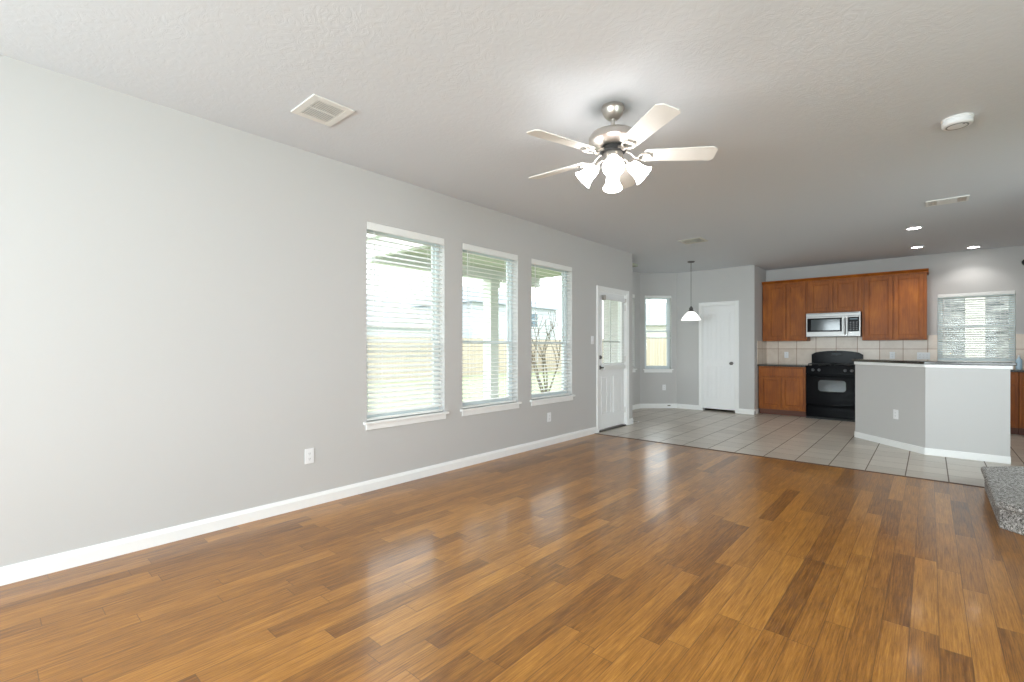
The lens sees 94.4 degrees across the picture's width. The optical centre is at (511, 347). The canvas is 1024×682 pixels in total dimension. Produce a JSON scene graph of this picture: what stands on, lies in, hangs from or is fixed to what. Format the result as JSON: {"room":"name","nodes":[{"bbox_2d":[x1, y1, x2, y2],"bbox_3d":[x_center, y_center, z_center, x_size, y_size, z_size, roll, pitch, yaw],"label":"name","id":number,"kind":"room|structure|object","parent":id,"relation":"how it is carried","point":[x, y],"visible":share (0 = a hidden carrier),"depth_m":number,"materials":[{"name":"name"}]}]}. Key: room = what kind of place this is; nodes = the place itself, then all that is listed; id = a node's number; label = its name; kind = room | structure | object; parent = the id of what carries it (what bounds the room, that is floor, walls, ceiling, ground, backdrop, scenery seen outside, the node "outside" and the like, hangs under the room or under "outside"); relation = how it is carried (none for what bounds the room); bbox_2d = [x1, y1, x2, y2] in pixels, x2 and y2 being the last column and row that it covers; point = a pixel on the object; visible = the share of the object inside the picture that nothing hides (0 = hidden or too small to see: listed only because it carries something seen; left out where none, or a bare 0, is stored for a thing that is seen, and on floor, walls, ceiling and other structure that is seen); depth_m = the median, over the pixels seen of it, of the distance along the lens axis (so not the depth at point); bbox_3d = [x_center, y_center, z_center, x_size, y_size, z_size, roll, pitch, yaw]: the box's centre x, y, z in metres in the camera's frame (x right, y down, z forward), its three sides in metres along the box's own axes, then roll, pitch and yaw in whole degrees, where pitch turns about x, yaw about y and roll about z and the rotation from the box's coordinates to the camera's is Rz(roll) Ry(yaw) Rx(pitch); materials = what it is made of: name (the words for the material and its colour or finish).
{"room":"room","nodes":[
{"label":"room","id":0,"kind":"room"},
{"bbox_2d":[0,55,631,566],"bbox_3d":[-1.344,-0.144,4.032,0.150,2.740,9.770,0,0,41],"label":"wall","id":1,"kind":"structure","parent":0,"point":[183,296],"depth_m":3.10,"materials":[{"name":"grey paint"}]},
{"bbox_2d":[0,427,596,585],"bbox_3d":[-1.598,1.180,3.619,0.015,0.092,8.515,0,0,41],"label":"baseboard","id":2,"kind":"structure","parent":1,"relation":"attached to","point":[13,573],"depth_m":3.25,"materials":[{"name":"white paint"}]},
{"bbox_2d":[305,448,313,463],"bbox_3d":[-1.564,0.837,3.662,0.009,0.116,0.072,0,0,41],"label":"wall outlet","id":3,"kind":"object","parent":1,"relation":"attached to","point":[309,453],"visible":1,"depth_m":3.66,"materials":[{"name":"white plastic"}]},
{"bbox_2d":[363,229,448,429],"bbox_3d":[-0.994,-0.188,4.399,0.180,1.782,0.932,0,0,41],"label":"window","id":4,"kind":"structure","parent":1,"relation":"in","point":[411,419],"depth_m":4.54,"materials":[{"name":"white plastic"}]},
{"bbox_2d":[367,221,443,420],"bbox_3d":[-0.975,-0.225,4.382,0.068,1.704,0.854,0,0,41],"label":"window blind","id":5,"kind":"object","parent":4,"relation":"attached to","point":[374,227],"visible":0.85,"depth_m":4.35,"materials":[{"name":"white plastic"}]},
{"bbox_2d":[460,250,521,415],"bbox_3d":[-0.261,-0.188,5.230,0.180,1.782,0.942,0,0,41],"label":"window","id":6,"kind":"structure","parent":1,"relation":"in","point":[496,407],"depth_m":5.48,"materials":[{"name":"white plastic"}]},
{"bbox_2d":[463,243,517,407],"bbox_3d":[-0.242,-0.225,5.213,0.068,1.704,0.864,0,0,41],"label":"window blind","id":7,"kind":"object","parent":6,"relation":"attached to","point":[468,247],"visible":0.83,"depth_m":5.17,"materials":[{"name":"white plastic"}]},
{"bbox_2d":[547,412,550,421],"bbox_3d":[0.469,0.874,5.968,0.009,0.116,0.072,0,0,41],"label":"wall outlet","id":8,"kind":"object","parent":1,"relation":"attached to","point":[549,413],"visible":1,"depth_m":5.96,"materials":[{"name":"white plastic"}]},
{"bbox_2d":[530,264,575,405],"bbox_3d":[0.478,-0.188,6.069,0.180,1.782,0.932,0,0,41],"label":"window","id":9,"kind":"structure","parent":1,"relation":"in","point":[541,401],"depth_m":6.37,"materials":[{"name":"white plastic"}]},
{"bbox_2d":[531,258,571,399],"bbox_3d":[0.497,-0.225,6.052,0.068,1.704,0.854,0,0,41],"label":"window blind","id":10,"kind":"object","parent":9,"relation":"attached to","point":[535,262],"visible":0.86,"depth_m":6.01,"materials":[{"name":"white plastic"}]},
{"bbox_2d":[596,285,628,432],"bbox_3d":[1.488,0.165,7.211,0.173,2.123,0.954,0,0,41],"label":"door","id":11,"kind":"structure","parent":1,"relation":"in","point":[612,386],"depth_m":7.21,"materials":[{"name":"white paint"}]},
{"bbox_2d":[602,295,625,369],"bbox_3d":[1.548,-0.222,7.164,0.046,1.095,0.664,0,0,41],"label":"door blind","id":12,"kind":"object","parent":11,"relation":"attached to","point":[604,297],"visible":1,"depth_m":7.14,"materials":[{"name":"white plastic"}]},
{"bbox_2d":[0,408,1023,681],"bbox_3d":[1.599,1.266,3.703,6.700,0.080,12.870,0,0,41],"label":"floor","id":13,"kind":"structure","parent":0,"point":[594,557],"depth_m":2.50,"materials":[{"name":"brown wood"}]},
{"bbox_2d":[759,366,805,416],"bbox_3d":[5.072,0.784,8.800,0.755,0.883,0.627,0,0,41],"label":"base cabinet","id":14,"kind":"object","parent":13,"relation":"on","point":[782,390],"visible":0.98,"depth_m":8.56,"materials":[{"name":"brown wood"}]},
{"bbox_2d":[757,363,811,366],"bbox_3d":[5.065,0.325,8.799,0.774,0.032,0.635,0,0,41],"label":"countertop","id":15,"kind":"structure","parent":14,"relation":"on","point":[766,364],"depth_m":8.70,"materials":[{"name":"stone"}]},
{"bbox_2d":[594,433,983,487],"bbox_3d":[3.312,1.224,4.890,5.700,0.005,0.032,0,0,41],"label":"trim","id":16,"kind":"structure","parent":13,"relation":"on","point":[594,433],"depth_m":5.00,"materials":[{"name":"brown wood"}]},
{"bbox_2d":[806,351,862,421],"bbox_3d":[5.607,0.639,8.244,0.762,1.173,0.656,0,0,41],"label":"gas range","id":17,"kind":"object","parent":13,"relation":"on","point":[830,378],"visible":0.86,"depth_m":8.10,"materials":[{"name":"black metal"}]},
{"bbox_2d":[806,365,854,366],"bbox_3d":[5.626,0.315,8.265,0.758,0.013,0.600,0,0,41],"label":"cooktop","id":18,"kind":"object","parent":17,"relation":"in","point":[806,365],"depth_m":8.19,"materials":[{"name":"black metal"}]},
{"bbox_2d":[981,466,1023,535],"bbox_3d":[4.227,1.131,3.219,1.418,0.190,1.820,0,0,41],"label":"carpeted step","id":19,"kind":"structure","parent":13,"relation":"on","point":[1003,486],"depth_m":3.41,"materials":[{"name":"grey carpet"}]},
{"bbox_2d":[1010,372,1018,434],"bbox_3d":[6.934,0.784,7.157,0.928,0.883,0.627,0,0,41],"label":"base cabinet","id":20,"kind":"object","parent":13,"relation":"on","point":[1014,376],"visible":0.04,"depth_m":6.65,"materials":[{"name":"brown wood"}]},
{"bbox_2d":[1018,372,1023,434],"bbox_3d":[7.718,0.784,6.466,1.154,0.883,0.627,0,0,41],"label":"base cabinet","id":21,"kind":"object","parent":13,"relation":"on","point":[1021,374],"visible":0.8,"depth_m":6.61,"materials":[{"name":"brown wood"}]},
{"bbox_2d":[1010,368,1023,371],"bbox_3d":[7.045,0.325,7.053,2.956,0.032,0.635,0,0,41],"label":"countertop","id":22,"kind":"structure","parent":21,"relation":"on","point":[1013,369],"depth_m":6.65,"materials":[{"name":"stone"}]},
{"bbox_2d":[1016,355,1022,368],"bbox_3d":[7.288,0.208,6.813,0.068,0.200,0.068,0,0,41],"label":"soap bottle","id":23,"kind":"object","parent":22,"relation":"on","point":[1019,361],"visible":0.87,"depth_m":6.79,"materials":[{"name":"blue plastic"}]},
{"bbox_2d":[0,0,1023,272],"bbox_3d":[1.663,-1.574,3.647,6.830,0.120,13.170,0,0,41],"label":"ceiling","id":24,"kind":"structure","parent":0,"point":[823,118],"depth_m":2.80,"materials":[{"name":"white paint"}]},
{"bbox_2d":[291,94,354,126],"bbox_3d":[-1.208,-1.508,3.025,0.317,0.011,0.270,0,0,41],"label":"ceiling vent","id":25,"kind":"object","parent":24,"relation":"in","point":[317,108],"visible":1,"depth_m":3.02,"materials":[{"name":"white metal"}]},
{"bbox_2d":[527,101,717,192],"bbox_3d":[0.600,-1.267,3.001,1.182,0.494,1.226,0,0,41],"label":"ceiling fan","id":26,"kind":"object","parent":24,"relation":"hanging from","point":[612,141],"visible":1,"depth_m":2.91,"materials":[{"name":"white wood"}]},
{"bbox_2d":[681,261,700,320],"bbox_3d":[3.144,-0.999,8.325,0.336,1.030,0.336,0,0,41],"label":"pendant lamp","id":27,"kind":"object","parent":24,"relation":"hanging from","point":[690,315],"visible":1,"depth_m":8.25,"materials":[{"name":"white glass"}]},
{"bbox_2d":[679,237,707,243],"bbox_3d":[2.559,-1.506,6.697,0.320,0.014,0.290,0,0,41],"label":"ceiling vent","id":28,"kind":"object","parent":24,"relation":"in","point":[699,239],"visible":1,"depth_m":6.67,"materials":[{"name":"beige metal"}]},
{"bbox_2d":[905,226,922,229],"bbox_3d":[5.085,-1.509,5.996,0.184,0.008,0.184,0,0,41],"label":"recessed light","id":29,"kind":"object","parent":24,"relation":"in","point":[916,227],"visible":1,"depth_m":5.99,"materials":[{"name":"white plastic"}]},
{"bbox_2d":[926,195,969,206],"bbox_3d":[4.476,-1.506,4.879,0.330,0.013,0.230,0,0,41],"label":"ceiling vent","id":30,"kind":"object","parent":24,"relation":"in","point":[965,197],"visible":1,"depth_m":4.86,"materials":[{"name":"white metal"}]},
{"bbox_2d":[940,113,974,130],"bbox_3d":[2.945,-1.488,3.136,0.164,0.052,0.164,0,0,41],"label":"smoke detector","id":31,"kind":"object","parent":24,"relation":"attached to","point":[959,121],"visible":1,"depth_m":3.10,"materials":[{"name":"white plastic"}]},
{"bbox_2d":[966,246,981,248],"bbox_3d":[6.935,-1.509,7.124,0.184,0.008,0.184,0,0,41],"label":"recessed light","id":32,"kind":"object","parent":24,"relation":"in","point":[970,247],"visible":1,"depth_m":7.13,"materials":[{"name":"white plastic"}]},
{"bbox_2d":[603,271,639,404],"bbox_3d":[2.166,-0.144,9.237,0.150,2.740,1.240,0,0,41],"label":"wall","id":33,"kind":"structure","parent":0,"point":[635,275],"depth_m":9.47,"materials":[{"name":"grey paint"}]},
{"bbox_2d":[632,404,639,409],"bbox_3d":[2.227,1.180,9.182,0.015,0.092,1.120,0,0,41],"label":"baseboard","id":34,"kind":"structure","parent":33,"relation":"attached to","point":[636,406],"depth_m":9.46,"materials":[{"name":"white paint"}]},
{"bbox_2d":[640,273,676,403],"bbox_3d":[2.988,-0.144,9.696,0.837,2.740,0.150,0,0,-2],"label":"wall","id":35,"kind":"structure","parent":0,"point":[651,284],"depth_m":9.62,"materials":[{"name":"grey paint"}]},
{"bbox_2d":[643,298,673,372],"bbox_3d":[2.963,-0.278,9.675,0.610,1.562,0.180,0,0,-2],"label":"window","id":36,"kind":"structure","parent":35,"relation":"in","point":[648,369],"depth_m":9.71,"materials":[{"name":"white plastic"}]},
{"bbox_2d":[645,296,670,337],"bbox_3d":[2.964,-0.623,9.650,0.542,0.868,0.068,0,0,-2],"label":"window blind","id":37,"kind":"object","parent":36,"relation":"attached to","point":[649,297],"visible":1,"depth_m":9.62,"materials":[{"name":"white plastic"}]},
{"bbox_2d":[640,403,676,407],"bbox_3d":[2.971,1.180,9.613,0.757,0.092,0.015,0,0,-2],"label":"baseboard","id":38,"kind":"structure","parent":35,"relation":"attached to","point":[641,405],"depth_m":9.61,"materials":[{"name":"white paint"}]},
{"bbox_2d":[677,265,755,409],"bbox_3d":[3.932,-0.144,9.199,1.450,2.740,0.120,0,0,41],"label":"wall","id":39,"kind":"structure","parent":0,"point":[694,288],"depth_m":9.13,"materials":[{"name":"grey paint"}]},
{"bbox_2d":[677,404,698,409],"bbox_3d":[3.512,1.180,9.479,0.449,0.092,0.015,0,0,41],"label":"baseboard","id":40,"kind":"structure","parent":39,"relation":"attached to","point":[682,406],"depth_m":9.47,"materials":[{"name":"white paint"}]},
{"bbox_2d":[699,300,738,412],"bbox_3d":[3.982,0.172,9.117,0.739,2.107,0.178,0,0,41],"label":"door","id":41,"kind":"structure","parent":39,"relation":"in","point":[719,322],"depth_m":9.09,"materials":[{"name":"white paint"}]},
{"bbox_2d":[739,408,754,414],"bbox_3d":[4.337,1.180,8.752,0.281,0.092,0.015,0,0,41],"label":"baseboard","id":42,"kind":"structure","parent":39,"relation":"attached to","point":[741,411],"depth_m":8.75,"materials":[{"name":"white paint"}]},
{"bbox_2d":[756,266,766,412],"bbox_3d":[4.709,-0.144,9.068,0.128,2.740,0.709,0,0,41],"label":"wall","id":43,"kind":"structure","parent":0,"point":[760,273],"depth_m":8.93,"materials":[{"name":"grey paint"}]},
{"bbox_2d":[766,245,1023,368],"bbox_3d":[6.723,-0.144,7.858,4.810,2.740,0.158,0,0,41],"label":"wall","id":44,"kind":"structure","parent":0,"point":[994,269],"depth_m":7.71,"materials":[{"name":"grey paint"}]},
{"bbox_2d":[763,282,809,340],"bbox_3d":[5.157,-0.662,8.921,0.733,1.073,0.332,0,0,41],"label":"upper cabinet","id":45,"kind":"object","parent":44,"relation":"attached to","point":[784,305],"visible":1,"depth_m":8.79,"materials":[{"name":"brown wood"}]},
{"bbox_2d":[784,352,788,357],"bbox_3d":[5.242,0.136,9.054,0.072,0.116,0.009,0,0,41],"label":"wall outlet","id":46,"kind":"object","parent":44,"relation":"attached to","point":[786,354],"visible":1,"depth_m":9.05,"materials":[{"name":"white plastic"}]},
{"bbox_2d":[807,278,861,313],"bbox_3d":[5.733,-0.905,8.413,0.798,0.587,0.332,0,0,41],"label":"upper cabinet","id":47,"kind":"object","parent":44,"relation":"attached to","point":[841,295],"visible":1,"depth_m":8.28,"materials":[{"name":"brown wood"}]},
{"bbox_2d":[806,312,861,336],"bbox_3d":[5.681,-0.402,8.360,0.788,0.415,0.464,0,0,41],"label":"microwave","id":48,"kind":"object","parent":47,"relation":"attached to","point":[838,324],"visible":0.98,"depth_m":8.21,"materials":[{"name":"silver metal"}]},
{"bbox_2d":[762,268,928,285],"bbox_3d":[5.766,-1.218,8.364,2.385,0.062,0.363,0,0,41],"label":"crown molding","id":49,"kind":"structure","parent":44,"relation":"attached to","point":[925,270],"depth_m":8.12,"materials":[{"name":"brown wood"}]},
{"bbox_2d":[890,352,894,358],"bbox_3d":[6.426,0.130,8.010,0.072,0.116,0.009,0,0,41],"label":"wall outlet","id":50,"kind":"object","parent":44,"relation":"attached to","point":[892,354],"visible":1,"depth_m":8.01,"materials":[{"name":"white plastic"}]},
{"bbox_2d":[862,273,926,339],"bbox_3d":[6.344,-0.662,7.874,0.828,1.073,0.332,0,0,41],"label":"upper cabinet","id":51,"kind":"object","parent":44,"relation":"attached to","point":[894,307],"visible":1,"depth_m":7.74,"materials":[{"name":"brown wood"}]},
{"bbox_2d":[917,352,929,359],"bbox_3d":[6.724,0.135,7.746,0.162,0.116,0.009,0,0,41],"label":"wall outlet","id":52,"kind":"object","parent":44,"relation":"attached to","point":[920,355],"visible":1,"depth_m":7.74,"materials":[{"name":"white plastic"}]},
{"bbox_2d":[937,294,1014,360],"bbox_3d":[7.263,-0.317,7.442,0.870,1.085,0.060,0,0,41],"label":"window","id":53,"kind":"structure","parent":44,"relation":"in","point":[1010,297],"depth_m":7.40,"materials":[{"name":"white plastic"}]},
{"bbox_2d":[938,290,1014,361],"bbox_3d":[7.206,-0.318,7.378,0.862,1.079,0.068,0,0,41],"label":"window blind","id":54,"kind":"object","parent":53,"relation":"attached to","point":[1000,293],"visible":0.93,"depth_m":7.35,"materials":[{"name":"white plastic"}]},
{"bbox_2d":[855,364,1009,456],"bbox_3d":[4.889,0.709,5.720,0.454,1.035,1.607,0,0,-19],"label":"wall","id":55,"kind":"structure","parent":0,"point":[954,409],"depth_m":5.37,"materials":[{"name":"grey paint"}]},
{"bbox_2d":[893,409,897,418],"bbox_3d":[4.729,0.821,5.842,0.009,0.116,0.072,0,0,-2],"label":"wall outlet","id":56,"kind":"object","parent":55,"relation":"attached to","point":[895,412],"visible":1,"depth_m":5.84,"materials":[{"name":"white plastic"}]},
{"bbox_2d":[854,431,1010,463],"bbox_3d":[4.822,1.187,5.692,0.342,0.078,1.620,0,0,-20],"label":"baseboard","id":57,"kind":"structure","parent":55,"relation":"attached to","point":[926,451],"depth_m":5.37,"materials":[{"name":"white paint"}]},
{"bbox_2d":[854,362,1012,368],"bbox_3d":[4.892,0.208,5.710,0.493,0.039,1.634,0,0,-19],"label":"trim","id":58,"kind":"structure","parent":55,"relation":"attached to","point":[858,363],"depth_m":5.37,"materials":[{"name":"white paint"}]},
{"bbox_2d":[852,359,1016,365],"bbox_3d":[4.950,0.173,5.727,0.649,0.032,1.689,0,0,-19],"label":"countertop","id":59,"kind":"structure","parent":58,"relation":"on","point":[854,360],"depth_m":5.39,"materials":[{"name":"stone"}]},
{"label":"outside","id":60,"kind":"structure","parent":0,"visible":0},
{"bbox_2d":[368,363,561,410],"bbox_3d":[2.275,1.496,28.660,62.700,0.300,74.000,0,0,41],"label":"ground","id":61,"kind":"structure","parent":60,"point":[540,373],"depth_m":15.64,"materials":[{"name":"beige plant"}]},
{"bbox_2d":[367,296,430,335],"bbox_3d":[-11.618,-1.154,31.578,8.800,5.000,12.800,0,0,41],"label":"neighbor house","id":62,"kind":"structure","parent":61,"relation":"on","point":[368,297],"depth_m":31.41,"materials":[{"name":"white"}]},
{"bbox_2d":[367,337,536,380],"bbox_3d":[-6.885,0.448,17.404,0.150,1.796,25.000,0,0,41],"label":"wooden fence","id":63,"kind":"object","parent":61,"relation":"on","point":[476,355],"visible":0.19,"depth_m":20.67,"materials":[{"name":"beige wood"}]},
{"bbox_2d":[405,287,559,362],"bbox_3d":[-2.822,-2.054,43.821,9.800,6.800,11.800,0,0,41],"label":"neighbor house","id":64,"kind":"structure","parent":61,"relation":"on","point":[476,331],"depth_m":39.60,"materials":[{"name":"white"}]},
{"bbox_2d":[531,311,559,391],"bbox_3d":[0.614,0.165,12.601,1.357,2.380,2.348,0,0,2],"label":"bare tree","id":65,"kind":"object","parent":61,"relation":"on","point":[552,326],"visible":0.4,"depth_m":12.83,"materials":[{"name":"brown plant"}]},
{"bbox_2d":[538,338,665,371],"bbox_3d":[6.739,0.448,22.156,14.000,1.796,0.150,0,0,41],"label":"wooden fence","id":66,"kind":"object","parent":61,"relation":"on","point":[655,347],"visible":0.09,"depth_m":22.33,"materials":[{"name":"beige wood"}]},
{"bbox_2d":[646,304,665,338],"bbox_3d":[14.680,-1.154,38.024,12.800,5.000,9.800,0,0,21],"label":"neighbor house","id":67,"kind":"structure","parent":61,"relation":"on","point":[655,320],"depth_m":35.30,"materials":[{"name":"beige"}]},
{"bbox_2d":[943,296,1008,356],"bbox_3d":[11.928,-2.454,12.014,12.000,7.600,7.000,0,0,41],"label":"brick house","id":68,"kind":"structure","parent":61,"relation":"on","point":[987,298],"depth_m":9.93,"materials":[{"name":"beige"}]},
{"bbox_3d":[-0.447,1.301,7.060,2.490,0.090,4.800,0,0,41],"label":"patio slab","id":69,"kind":"object","parent":61,"relation":"on","visible":0},
{"bbox_2d":[367,233,637,398],"bbox_3d":[0.027,-0.179,7.469,2.320,2.870,3.960,0,0,41],"label":"roof","id":70,"kind":"structure","parent":69,"relation":"on","point":[486,312],"depth_m":8.44,"materials":[{"name":"beige paint"}]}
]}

